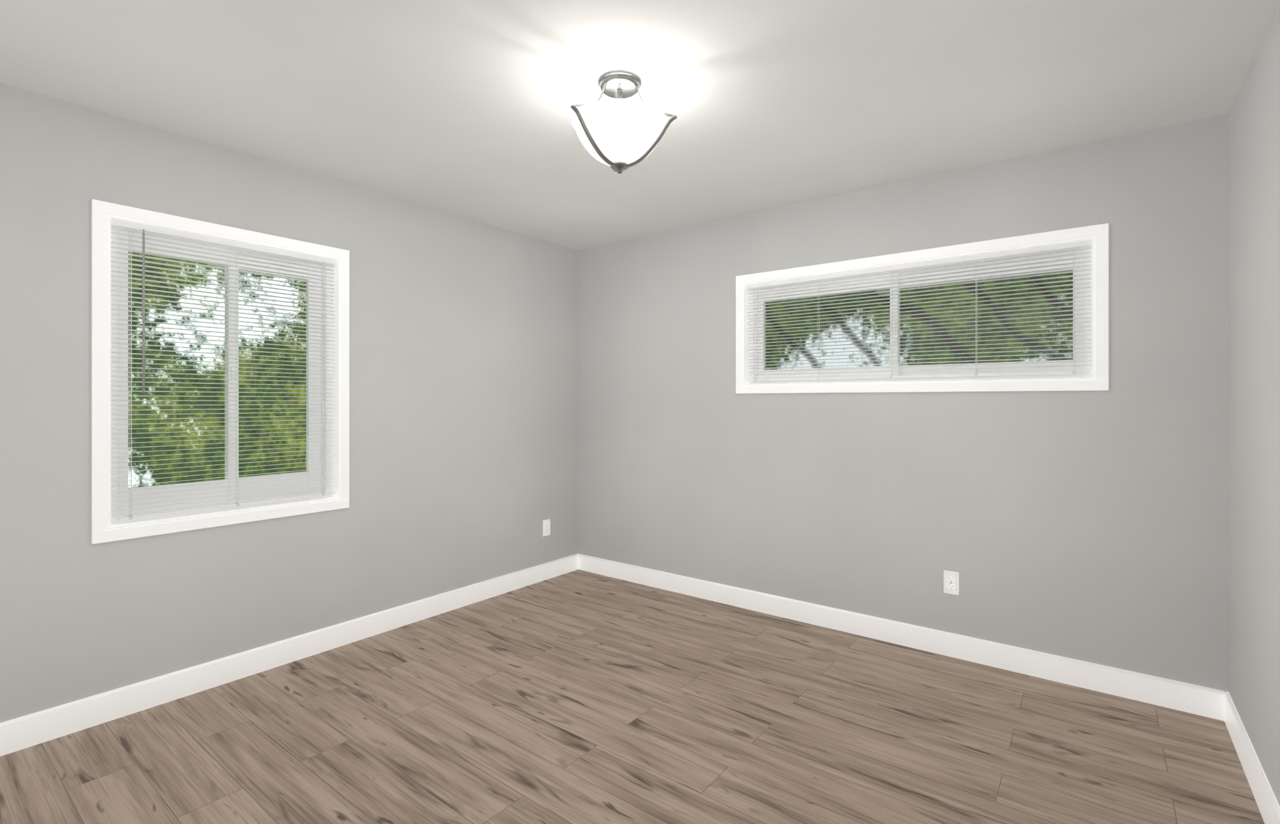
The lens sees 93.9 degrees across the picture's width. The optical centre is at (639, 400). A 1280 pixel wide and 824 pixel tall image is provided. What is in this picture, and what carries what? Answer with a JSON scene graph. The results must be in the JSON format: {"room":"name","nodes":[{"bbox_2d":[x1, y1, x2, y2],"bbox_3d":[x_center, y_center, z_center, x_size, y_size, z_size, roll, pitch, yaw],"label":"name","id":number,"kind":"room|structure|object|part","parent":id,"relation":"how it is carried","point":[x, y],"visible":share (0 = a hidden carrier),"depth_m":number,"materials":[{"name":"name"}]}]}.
{"room":"empty bedroom","nodes":[
{"label":"empty bedroom","id":0,"kind":"room"},
{"bbox_2d":[0,82,578,723],"bbox_3d":[-1.735,0.064,3.054,0.150,2.440,3.950,0,0,37],"label":"wall","id":1,"kind":"structure","parent":0,"point":[463,401],"depth_m":2.91,"materials":[{"name":"grey paint"}]},
{"bbox_2d":[91,199,349,544],"bbox_3d":[-1.897,-0.116,2.797,0.125,1.361,1.019,0,0,37],"label":"window","id":2,"kind":"structure","parent":1,"relation":"in","point":[101,211],"depth_m":2.67,"materials":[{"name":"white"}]},
{"bbox_2d":[128,228,133,519],"bbox_3d":[-2.109,-0.113,2.474,0.027,1.201,0.012,0,0,37],"label":"blind cord","id":3,"kind":"object","parent":2,"relation":"hanging from","point":[131,516],"depth_m":2.48,"materials":[{"name":"white plastic"}]},
{"bbox_2d":[141,228,145,392],"bbox_3d":[-2.071,-0.377,2.494,0.010,0.681,0.009,0,0,37],"label":"blind wand","id":4,"kind":"object","parent":2,"relation":"hanging from","point":[143,312],"visible":1,"depth_m":2.49,"materials":[{"name":"grey"}]},
{"bbox_3d":[-1.942,-0.132,2.811,0.036,1.005,0.741,0,0,38],"label":"glass","id":5,"kind":"part","parent":2,"relation":"part of","materials":[{"name":"clear glass"}]},
{"bbox_3d":[-1.874,-0.126,2.780,0.031,1.226,0.903,0,0,37],"label":"left window blind rails","id":6,"kind":"part","parent":2,"relation":"part of","materials":[{"name":"white plastic"}]},
{"bbox_2d":[235,247,239,506],"bbox_3d":[-1.874,-0.113,2.780,0.027,1.201,0.012,0,0,37],"label":"blind cord","id":7,"kind":"object","parent":2,"relation":"hanging from","point":[238,504],"depth_m":2.77,"materials":[{"name":"white plastic"}]},
{"bbox_2d":[320,262,324,495],"bbox_3d":[-1.639,-0.113,3.086,0.027,1.201,0.012,0,0,37],"label":"blind cord","id":8,"kind":"object","parent":2,"relation":"hanging from","point":[323,493],"depth_m":3.08,"materials":[{"name":"white plastic"}]},
{"bbox_2d":[107,214,339,530],"bbox_3d":[-1.914,-0.116,2.811,0.163,1.265,0.923,0,0,37],"label":"liner","id":9,"kind":"object","parent":1,"relation":"attached to","point":[336,402],"visible":0.46,"depth_m":2.92,"materials":[{"name":"white wood"}]},
{"bbox_2d":[0,553,578,756],"bbox_3d":[-1.670,1.226,3.005,0.014,0.116,3.950,0,0,37],"label":"baseboard","id":10,"kind":"structure","parent":1,"relation":"attached to","point":[17,734],"depth_m":2.76,"materials":[{"name":"white wood"}]},
{"bbox_2d":[542,518,550,536],"bbox_3d":[-0.673,0.914,4.309,0.008,0.115,0.070,0,0,37],"label":"electrical outlet","id":11,"kind":"object","parent":1,"relation":"attached to","point":[546,527],"visible":1,"depth_m":4.30,"materials":[{"name":"white plastic"}]},
{"bbox_2d":[544,522,549,532],"bbox_3d":[-0.671,0.914,4.307,0.004,0.067,0.033,0,0,38],"label":"receptacle","id":12,"kind":"object","parent":11,"relation":"attached to","point":[546,524],"depth_m":4.31,"materials":[{"name":"white plastic"}]},
{"bbox_2d":[0,569,1264,823],"bbox_3d":[-0.258,1.334,1.921,3.875,0.100,4.250,0,0,37],"label":"floor","id":13,"kind":"structure","parent":0,"point":[579,697],"depth_m":2.27,"materials":[{"name":"laminate"}]},
{"bbox_2d":[0,0,1279,249],"bbox_3d":[-0.258,-1.206,1.921,3.875,0.100,4.250,0,0,37],"label":"ceiling","id":14,"kind":"structure","parent":0,"point":[461,107],"depth_m":2.18,"materials":[{"name":"paint"}]},
{"bbox_2d":[570,69,677,174],"bbox_3d":[-0.073,-0.990,2.145,0.376,0.332,0.384,0,0,37],"label":"flush light","id":15,"kind":"object","parent":14,"relation":"attached to","point":[618,133],"visible":1,"depth_m":2.08,"materials":[{"name":"white glass"}]},
{"bbox_3d":[-0.158,-0.990,2.089,0.052,0.286,0.193,0,0,38],"label":"arm","id":16,"kind":"part","parent":15,"relation":"part of"},
{"bbox_3d":[-0.074,-0.934,2.168,0.348,0.152,0.348,0,0,38],"label":"lamp shade","id":17,"kind":"part","parent":15,"relation":"part of","materials":[{"name":"white glass"}]},
{"bbox_3d":[0.035,-0.990,2.131,0.187,0.286,0.080,0,0,38],"label":"arm","id":18,"kind":"part","parent":15,"relation":"part of"},
{"bbox_2d":[578,112,1228,692],"bbox_3d":[0.991,0.064,3.547,3.875,2.440,0.150,0,0,37],"label":"wall","id":19,"kind":"structure","parent":0,"point":[1090,526],"depth_m":2.98,"materials":[{"name":"grey paint"}]},
{"bbox_2d":[578,554,1224,721],"bbox_3d":[0.941,1.226,3.482,3.547,0.116,0.014,0,0,37],"label":"baseboard","id":20,"kind":"structure","parent":19,"relation":"attached to","point":[1180,695],"depth_m":3.00,"materials":[{"name":"white wood"}]},
{"bbox_2d":[742,235,1095,385],"bbox_3d":[1.376,-0.412,3.243,1.738,0.637,0.163,0,0,37],"label":"liner","id":21,"kind":"object","parent":19,"relation":"attached to","point":[745,358],"visible":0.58,"depth_m":3.12,"materials":[{"name":"white"}]},
{"bbox_2d":[735,223,1108,393],"bbox_3d":[1.363,-0.412,3.225,1.834,0.733,0.125,0,0,37],"label":"window","id":22,"kind":"structure","parent":19,"relation":"in","point":[1100,233],"depth_m":3.05,"materials":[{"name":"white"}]},
{"bbox_2d":[754,287,757,380],"bbox_3d":[0.716,-0.409,3.686,0.012,0.573,0.027,0,0,37],"label":"blind cord","id":23,"kind":"object","parent":22,"relation":"hanging from","point":[755,379],"depth_m":3.68,"materials":[{"name":"white plastic"}]},
{"bbox_2d":[816,279,819,379],"bbox_3d":[1.029,-0.409,3.445,0.012,0.573,0.027,0,0,37],"label":"blind cord","id":24,"kind":"object","parent":22,"relation":"hanging from","point":[818,378],"depth_m":3.44,"materials":[{"name":"white fabric"}]},
{"bbox_2d":[889,271,893,378],"bbox_3d":[1.348,-0.409,3.201,0.012,0.573,0.027,0,0,37],"label":"blind cord","id":25,"kind":"object","parent":22,"relation":"hanging from","point":[890,376],"depth_m":3.20,"materials":[{"name":"white fabric"}]},
{"bbox_3d":[1.345,-0.423,3.202,1.718,0.598,0.031,0,0,37],"label":"back window blind rails","id":26,"kind":"part","parent":22,"relation":"part of","materials":[{"name":"white plastic"}]},
{"bbox_3d":[1.399,-0.403,3.253,1.559,0.429,0.036,0,0,38],"label":"glass","id":27,"kind":"part","parent":22,"relation":"part of","materials":[{"name":"clear glass"}]},
{"bbox_2d":[974,259,977,376],"bbox_3d":[1.664,-0.409,2.958,0.012,0.573,0.027,0,0,37],"label":"blind cord","id":28,"kind":"object","parent":22,"relation":"hanging from","point":[975,374],"depth_m":2.95,"materials":[{"name":"white fabric"}]},
{"bbox_2d":[1072,247,1075,373],"bbox_3d":[1.976,-0.409,2.719,0.012,0.573,0.027,0,0,37],"label":"blind cord","id":29,"kind":"object","parent":22,"relation":"hanging from","point":[1074,372],"depth_m":2.71,"materials":[{"name":"white plastic"}]},
{"bbox_2d":[943,570,959,595],"bbox_3d":[1.565,0.914,3.006,0.070,0.115,0.008,0,0,37],"label":"electrical outlet","id":30,"kind":"object","parent":19,"relation":"attached to","point":[951,582],"visible":1,"depth_m":3.00,"materials":[{"name":"white plastic"}]},
{"bbox_2d":[947,575,955,590],"bbox_3d":[1.564,0.914,3.004,0.033,0.067,0.004,0,0,38],"label":"receptacle","id":31,"kind":"object","parent":30,"relation":"attached to","point":[951,579],"depth_m":3.00,"materials":[{"name":"white plastic"}]},
{"bbox_2d":[1228,0,1279,806],"bbox_3d":[1.220,0.064,0.787,0.150,2.440,3.950,0,0,37],"label":"wall","id":32,"kind":"structure","parent":0,"point":[1254,401],"depth_m":1.98,"materials":[{"name":"grey paint"}]},
{"bbox_2d":[1224,691,1279,823],"bbox_3d":[1.155,1.226,0.837,0.014,0.116,3.950,0,0,37],"label":"baseboard","id":33,"kind":"structure","parent":32,"relation":"attached to","point":[1267,803],"depth_m":1.97,"materials":[{"name":"white wood"}]},
{"label":"outside","id":34,"kind":"structure","parent":0,"visible":0},
{"bbox_2d":[128,251,305,488],"bbox_3d":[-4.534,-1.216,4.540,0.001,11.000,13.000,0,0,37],"label":"window glass","id":35,"kind":"object","parent":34,"point":[259,464],"depth_m":5.37,"materials":[{"name":"clear glass"}]},
{"bbox_2d":[765,270,1073,370],"bbox_3d":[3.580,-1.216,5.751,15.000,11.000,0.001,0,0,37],"label":"window glass","id":36,"kind":"object","parent":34,"point":[1003,333],"depth_m":6.16,"materials":[{"name":"clear glass"}]}
]}

